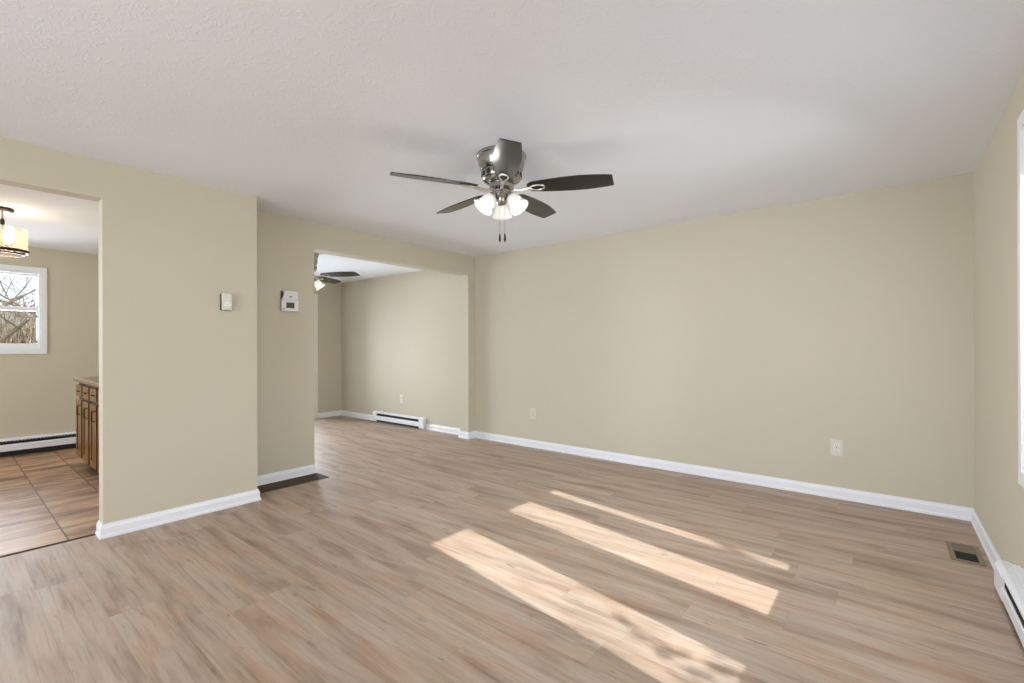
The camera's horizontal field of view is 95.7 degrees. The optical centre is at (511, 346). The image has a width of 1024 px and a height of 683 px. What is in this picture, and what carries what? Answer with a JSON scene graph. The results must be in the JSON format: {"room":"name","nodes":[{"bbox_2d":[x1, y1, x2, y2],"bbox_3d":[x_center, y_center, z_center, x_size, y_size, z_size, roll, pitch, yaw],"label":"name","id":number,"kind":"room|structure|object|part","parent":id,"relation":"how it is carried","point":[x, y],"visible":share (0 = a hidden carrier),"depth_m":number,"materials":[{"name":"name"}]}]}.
{"room":"empty living room","nodes":[
{"label":"empty living room","id":0,"kind":"room"},
{"bbox_2d":[0,243,98,438],"bbox_3d":[-6.734,0.043,4.158,0.140,2.410,5.023,0,0,39],"label":"wall","id":1,"kind":"structure","parent":0,"point":[38,396],"depth_m":5.58,"materials":[{"name":"paint"}]},
{"bbox_2d":[0,264,46,353],"bbox_3d":[-5.889,-0.419,5.183,0.146,1.020,0.962,0,0,39],"label":"window","id":2,"kind":"structure","parent":1,"relation":"in","point":[40,345],"depth_m":5.46,"materials":[{"name":"white paint"}]},
{"bbox_3d":[-5.905,-0.631,5.195,0.025,0.435,0.818,0,0,39],"label":"sash","id":3,"kind":"part","parent":2,"relation":"part of","materials":[{"name":"white paint"}]},
{"bbox_3d":[-5.881,-0.222,5.176,0.025,0.465,0.818,0,0,39],"label":"sash","id":4,"kind":"part","parent":2,"relation":"part of","materials":[{"name":"white paint"}]},
{"bbox_2d":[0,431,75,456],"bbox_3d":[-5.880,1.143,5.048,0.060,0.197,2.398,0,0,39],"label":"baseboard heater","id":5,"kind":"object","parent":1,"relation":"attached to","point":[64,440],"visible":0.66,"depth_m":5.42,"materials":[{"name":"white metal"}]},
{"bbox_2d":[0,431,75,442],"bbox_3d":[-5.883,1.135,5.051,0.052,0.178,2.200,0,0,39],"label":"hood","id":6,"kind":"object","parent":5,"relation":"attached to","point":[64,437],"depth_m":5.49,"materials":[{"name":"white metal"}]},
{"bbox_3d":[-5.863,1.148,5.035,0.012,0.076,2.200,0,0,39],"label":"panel","id":7,"kind":"part","parent":5,"relation":"part of","materials":[{"name":"white metal"}]},
{"bbox_2d":[0,136,256,523],"bbox_3d":[-3.669,0.020,1.816,0.117,2.440,5.003,0,0,39],"label":"wall","id":8,"kind":"structure","parent":0,"point":[178,370],"depth_m":3.26,"materials":[{"name":"paint"}]},
{"bbox_2d":[95,464,315,539],"bbox_3d":[-2.279,1.192,3.735,0.417,0.090,1.653,0,0,39],"label":"baseboard","id":9,"kind":"structure","parent":8,"relation":"attached to","point":[120,527],"depth_m":3.37,"materials":[{"name":"white paint"}]},
{"bbox_2d":[220,293,231,310],"bbox_3d":[-2.176,-0.339,3.530,0.047,0.130,0.072,0,0,39],"label":"thermostat","id":10,"kind":"object","parent":8,"relation":"attached to","point":[225,298],"visible":1,"depth_m":3.52,"materials":[{"name":"beige plastic"}]},
{"bbox_2d":[314,281,341,412],"bbox_3d":[-4.054,0.054,7.244,0.140,2.375,2.948,0,0,39],"label":"wall","id":11,"kind":"structure","parent":0,"point":[329,295],"depth_m":8.17,"materials":[{"name":"paint"}]},
{"bbox_2d":[314,294,317,418],"bbox_3d":[-3.975,0.171,7.319,0.148,2.140,1.820,0,0,39],"label":"door","id":12,"kind":"structure","parent":11,"relation":"in","point":[315,295],"depth_m":7.95,"materials":[{"name":"beige paint"}]},
{"bbox_2d":[257,211,474,475],"bbox_3d":[-1.491,0.015,5.168,0.158,2.440,2.948,0,0,39],"label":"wall","id":13,"kind":"structure","parent":0,"point":[286,246],"depth_m":4.37,"materials":[{"name":"paint"}]},
{"bbox_2d":[281,290,298,311],"bbox_3d":[-2.066,-0.420,4.303,0.039,0.188,0.157,0,0,39],"label":"digital thermostat","id":14,"kind":"object","parent":13,"relation":"attached to","point":[289,299],"visible":1,"depth_m":4.29,"materials":[{"name":"white plastic"}]},
{"bbox_2d":[0,0,1023,282],"bbox_3d":[-2.484,-1.230,2.751,8.521,0.185,8.191,0,0,39],"label":"ceiling","id":15,"kind":"structure","parent":0,"point":[693,109],"depth_m":2.29,"materials":[{"name":"white paint"}]},
{"bbox_2d":[0,206,29,256],"bbox_3d":[-4.303,-0.973,3.911,0.320,0.390,0.320,0,0,39],"label":"pendant lamp","id":16,"kind":"object","parent":15,"relation":"hanging from","point":[8,237],"visible":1,"depth_m":3.91,"materials":[{"name":"white glass"}]},
{"bbox_3d":[-4.303,-0.985,3.911,0.011,0.314,0.012,0,0,39],"label":"stem","id":17,"kind":"part","parent":16,"relation":"part of","materials":[{"name":"silver metal"}]},
{"bbox_3d":[-4.339,-0.940,3.976,0.044,0.136,0.043,0,0,39],"label":"bulb","id":18,"kind":"part","parent":16,"relation":"part of","materials":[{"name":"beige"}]},
{"bbox_3d":[-4.228,-0.940,3.909,0.044,0.136,0.043,0,0,39],"label":"bulb","id":19,"kind":"part","parent":16,"relation":"part of","materials":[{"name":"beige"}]},
{"bbox_2d":[314,253,359,290],"bbox_3d":[-2.496,-0.860,5.712,1.001,0.554,1.016,0,0,-35],"label":"ceiling fan","id":20,"kind":"object","parent":15,"relation":"hanging from","point":[318,284],"visible":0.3,"depth_m":5.70,"materials":[{"name":"silver metal"}]},
{"bbox_3d":[-2.386,-0.758,5.756,0.128,0.137,0.134,0,0,39],"label":"lamp shade","id":21,"kind":"part","parent":20,"relation":"part of","materials":[{"name":"white glass"}]},
{"bbox_3d":[-2.429,-0.875,6.123,0.150,0.040,0.495,0,0,10],"label":"blade","id":22,"kind":"part","parent":20,"relation":"part of","materials":[{"name":"black wood"}]},
{"bbox_3d":[-2.097,-0.876,5.631,0.495,0.040,0.150,0,0,12],"label":"blade","id":23,"kind":"part","parent":20,"relation":"part of","materials":[{"name":"black wood"}]},
{"bbox_2d":[390,138,613,241],"bbox_3d":[-0.073,-0.931,2.970,1.331,0.554,1.322,0,0,39],"label":"ceiling fan","id":24,"kind":"object","parent":15,"relation":"hanging from","point":[501,165],"visible":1,"depth_m":2.85,"materials":[{"name":"silver metal"}]},
{"bbox_3d":[-0.462,-0.996,2.767,0.530,0.040,0.150,0,0,-23],"label":"blade","id":25,"kind":"part","parent":24,"relation":"part of","materials":[{"name":"black wood"}]},
{"bbox_3d":[-0.347,-0.996,3.259,0.150,0.040,0.530,0,0,-41],"label":"blade","id":26,"kind":"part","parent":24,"relation":"part of","materials":[{"name":"black wood"}]},
{"bbox_3d":[-0.169,-0.887,2.879,0.130,0.137,0.135,0,0,39],"label":"lamp shade","id":27,"kind":"part","parent":24,"relation":"part of","materials":[{"name":"white glass"}]},
{"bbox_2d":[481,165,521,185],"bbox_3d":[-0.066,-1.070,2.934,0.256,0.070,0.256,0,0,39],"label":"motor housing","id":28,"kind":"object","parent":24,"relation":"attached to","point":[488,176],"depth_m":2.87,"materials":[{"name":"silver metal"}]},
{"bbox_3d":[-0.068,-0.887,3.056,0.130,0.137,0.132,0,0,39],"label":"lamp shade","id":29,"kind":"part","parent":24,"relation":"part of","materials":[{"name":"white glass"}]},
{"bbox_3d":[-0.029,-0.997,2.506,0.150,0.040,0.530,0,0,-5],"label":"blade","id":30,"kind":"part","parent":24,"relation":"part of","materials":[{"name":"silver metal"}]},
{"bbox_3d":[0.035,-0.887,2.878,0.136,0.137,0.133,0,0,39],"label":"lamp shade","id":31,"kind":"part","parent":24,"relation":"part of","materials":[{"name":"white glass"}]},
{"bbox_3d":[0.157,-0.997,3.302,0.150,0.040,0.530,0,0,31],"label":"blade","id":32,"kind":"part","parent":24,"relation":"part of","materials":[{"name":"black wood"}]},
{"bbox_3d":[0.353,-0.998,2.836,0.530,0.040,0.150,0,0,13],"label":"blade","id":33,"kind":"part","parent":24,"relation":"part of","materials":[{"name":"black wood"}]},
{"bbox_2d":[0,415,1023,682],"bbox_3d":[-2.478,1.297,2.751,8.521,0.120,8.191,0,0,39],"label":"floor","id":34,"kind":"structure","parent":0,"point":[421,555],"depth_m":2.43,"materials":[{"name":"wood"}]},
{"bbox_2d":[0,534,95,557],"bbox_3d":[-3.158,1.238,2.535,0.026,0.006,1.360,0,0,39],"label":"trim","id":35,"kind":"structure","parent":34,"relation":"on","point":[90,534],"depth_m":2.87,"materials":[{"name":"brown wood"}]},
{"bbox_2d":[76,383,89,464],"bbox_3d":[-4.228,0.803,4.944,0.350,0.878,0.643,0,0,39],"label":"base cabinet","id":36,"kind":"object","parent":34,"relation":"on","point":[79,387],"visible":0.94,"depth_m":4.72,"materials":[{"name":"brown wood"}]},
{"bbox_3d":[-4.430,0.835,4.737,0.275,0.585,0.007,0,0,39],"label":"door frame","id":37,"kind":"part","parent":36,"relation":"part of","materials":[{"name":"brown wood"}]},
{"bbox_3d":[-4.424,0.454,4.745,0.275,0.120,0.026,0,0,39],"label":"drawer","id":38,"kind":"part","parent":36,"relation":"part of","materials":[{"name":"brown wood"}]},
{"bbox_3d":[-4.421,0.835,4.748,0.275,0.585,0.020,0,0,39],"label":"door","id":39,"kind":"part","parent":36,"relation":"part of","materials":[{"name":"brown wood"}]},
{"bbox_2d":[73,377,98,386],"bbox_3d":[-3.819,0.343,4.623,1.463,0.038,0.629,0,0,39],"label":"countertop","id":40,"kind":"structure","parent":36,"relation":"on","point":[93,381],"depth_m":4.53,"materials":[{"name":"beige laminate"}]},
{"bbox_2d":[82,384,97,471],"bbox_3d":[-3.954,0.802,4.723,0.350,0.878,0.643,0,0,39],"label":"base cabinet","id":41,"kind":"object","parent":34,"relation":"on","point":[86,389],"visible":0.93,"depth_m":4.48,"materials":[{"name":"brown wood"}]},
{"bbox_3d":[-4.156,0.834,4.516,0.275,0.585,0.007,0,0,39],"label":"door frame","id":42,"kind":"part","parent":41,"relation":"part of","materials":[{"name":"brown wood"}]},
{"bbox_3d":[-4.151,0.454,4.524,0.275,0.120,0.026,0,0,39],"label":"drawer","id":43,"kind":"part","parent":41,"relation":"part of","materials":[{"name":"brown wood"}]},
{"bbox_3d":[-4.148,0.834,4.526,0.275,0.585,0.020,0,0,39],"label":"door","id":44,"kind":"part","parent":41,"relation":"part of","materials":[{"name":"brown wood"}]},
{"bbox_2d":[90,386,98,469],"bbox_3d":[-3.681,0.801,4.501,0.350,0.878,0.643,0,0,39],"label":"base cabinet","id":45,"kind":"object","parent":34,"relation":"on","point":[94,406],"visible":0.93,"depth_m":4.27,"materials":[{"name":"brown wood"}]},
{"bbox_3d":[-3.882,0.833,4.294,0.275,0.585,0.007,0,0,39],"label":"door frame","id":46,"kind":"part","parent":45,"relation":"part of","materials":[{"name":"brown wood"}]},
{"bbox_3d":[-3.877,0.453,4.302,0.275,0.120,0.026,0,0,39],"label":"drawer","id":47,"kind":"part","parent":45,"relation":"part of","materials":[{"name":"brown wood"}]},
{"bbox_3d":[-3.874,0.833,4.304,0.275,0.585,0.020,0,0,39],"label":"door","id":48,"kind":"part","parent":45,"relation":"part of","materials":[{"name":"brown wood"}]},
{"bbox_2d":[98,390,98,471],"bbox_3d":[-3.407,0.801,4.280,0.350,0.878,0.643,0,0,39],"label":"base cabinet","id":49,"kind":"object","parent":34,"relation":"on","point":[98,390],"visible":0.12,"depth_m":4.13,"materials":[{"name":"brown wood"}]},
{"bbox_2d":[257,473,327,492],"bbox_3d":[-2.025,1.233,4.173,0.220,0.006,0.681,0,0,39],"label":"floor vent","id":50,"kind":"object","parent":34,"relation":"on","point":[316,476],"visible":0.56,"depth_m":4.18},
{"bbox_2d":[946,541,986,566],"bbox_3d":[2.679,1.221,2.739,0.144,0.006,0.315,0,0,39],"label":"floor vent","id":51,"kind":"object","parent":34,"relation":"in","point":[957,551],"visible":1,"depth_m":2.73,"materials":[{"name":"brown metal"}]},
{"bbox_2d":[341,173,973,507],"bbox_3d":[0.113,0.011,5.842,8.381,2.440,0.120,0,0,39],"label":"wall","id":52,"kind":"structure","parent":0,"point":[751,341],"depth_m":4.23,"materials":[{"name":"paint"}]},
{"bbox_2d":[318,410,372,420],"bbox_3d":[-2.812,1.193,7.847,1.024,0.090,0.450,0,0,39],"label":"baseboard","id":53,"kind":"structure","parent":52,"relation":"attached to","point":[340,412],"depth_m":8.08,"materials":[{"name":"white paint"}]},
{"bbox_2d":[373,411,425,428],"bbox_3d":[-1.791,1.149,7.270,1.268,0.165,0.060,0,0,39],"label":"baseboard heater","id":54,"kind":"object","parent":52,"relation":"attached to","point":[385,417],"visible":1,"depth_m":7.20,"materials":[{"name":"white metal"}]},
{"bbox_3d":[-1.805,1.165,7.253,1.070,0.066,0.012,0,0,39],"label":"panel","id":55,"kind":"part","parent":54,"relation":"part of","materials":[{"name":"white metal"}]},
{"bbox_2d":[376,411,420,418],"bbox_3d":[-1.788,1.141,7.273,1.070,0.146,0.052,0,0,39],"label":"hood","id":56,"kind":"object","parent":54,"relation":"attached to","point":[379,415],"depth_m":7.35,"materials":[{"name":"white metal"}]},
{"bbox_2d":[400,395,403,402],"bbox_3d":[-1.726,0.823,7.251,0.082,0.130,0.009,0,0,39],"label":"power outlet","id":57,"kind":"object","parent":52,"relation":"attached to","point":[401,396],"visible":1,"depth_m":7.24,"materials":[{"name":"beige plastic"}]},
{"bbox_2d":[530,408,535,418],"bbox_3d":[0.254,0.820,5.646,0.082,0.130,0.009,0,0,39],"label":"power outlet","id":58,"kind":"object","parent":52,"relation":"attached to","point":[532,410],"visible":1,"depth_m":5.64,"materials":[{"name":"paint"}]},
{"bbox_2d":[426,423,973,520],"bbox_3d":[0.935,1.184,5.007,5.796,0.090,0.146,0,0,39],"label":"baseboard","id":59,"kind":"structure","parent":52,"relation":"attached to","point":[908,504],"depth_m":4.14,"materials":[{"name":"white paint"}]},
{"bbox_2d":[830,439,842,455],"bbox_3d":[2.616,0.817,3.733,0.082,0.130,0.009,0,0,39],"label":"power outlet","id":60,"kind":"object","parent":52,"relation":"attached to","point":[836,446],"visible":1,"depth_m":3.73,"materials":[{"name":"beige plastic"}]},
{"bbox_2d":[973,72,1023,587],"bbox_3d":[0.779,0.009,0.110,0.130,2.440,8.191,0,0,39],"label":"wall","id":61,"kind":"structure","parent":0,"point":[998,494],"depth_m":2.54,"materials":[{"name":"paint"}]},
{"bbox_2d":[971,509,1001,569],"bbox_3d":[2.844,1.179,2.776,0.020,0.090,1.170,0,0,39],"label":"baseboard","id":62,"kind":"structure","parent":61,"relation":"attached to","point":[989,548],"depth_m":2.80,"materials":[{"name":"white paint"}]},
{"bbox_2d":[994,560,1023,646],"bbox_3d":[1.613,1.150,1.282,0.052,0.147,2.698,0,0,39],"label":"baseboard heater","id":63,"kind":"object","parent":61,"relation":"attached to","point":[1010,590],"visible":1,"depth_m":2.09,"materials":[{"name":"white metal"}]},
{"bbox_3d":[1.599,1.171,1.294,0.012,0.060,2.320,0,0,39],"label":"panel","id":64,"kind":"part","parent":63,"relation":"part of","materials":[{"name":"white metal"}]},
{"bbox_2d":[1003,574,1023,619],"bbox_3d":[1.616,1.141,1.280,0.045,0.128,2.320,0,0,39],"label":"hood","id":65,"kind":"object","parent":63,"relation":"attached to","point":[1013,590],"depth_m":2.06,"materials":[{"name":"white metal"}]},
{"bbox_2d":[1017,109,1023,487],"bbox_3d":[2.006,-0.201,1.646,0.136,1.629,1.009,0,0,39],"label":"window","id":66,"kind":"structure","parent":61,"relation":"in","point":[1020,122],"depth_m":2.03,"materials":[{"name":"white paint"}]},
{"label":"outside","id":67,"kind":"structure","parent":0,"visible":0},
{"bbox_3d":[0.004,1.791,0.000,80.000,0.120,80.000,0,0,39],"label":"ground","id":68,"kind":"structure","parent":67,"visible":0},
{"bbox_2d":[0,297,35,342],"bbox_3d":[-10.218,0.389,8.924,2.819,2.767,6.721,0,0,39],"label":"dry brush","id":69,"kind":"object","parent":68,"relation":"on","point":[22,338],"visible":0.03,"depth_m":9.04,"materials":[{"name":"beige plant"}]},
{"bbox_2d":[0,274,35,342],"bbox_3d":[-7.651,-0.671,6.710,3.492,4.905,4.337,0,0,-13],"label":"bare tree","id":70,"kind":"object","parent":68,"relation":"on","point":[17,298],"visible":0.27,"depth_m":7.57,"materials":[{"name":"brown plant"}]},
{"bbox_2d":[0,274,35,319],"bbox_3d":[-12.707,-1.997,12.940,6.053,7.566,6.481,0,0,3],"label":"bare tree","id":71,"kind":"object","parent":68,"relation":"on","point":[9,274],"visible":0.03,"depth_m":11.00,"materials":[{"name":"grey plant"}]},
{"bbox_2d":[0,310,35,342],"bbox_3d":[-17.389,0.225,16.661,6.800,3.100,11.800,0,0,39],"label":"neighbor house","id":72,"kind":"structure","parent":68,"relation":"on","point":[33,329],"depth_m":14.69,"materials":[{"name":"beige"}]}
]}

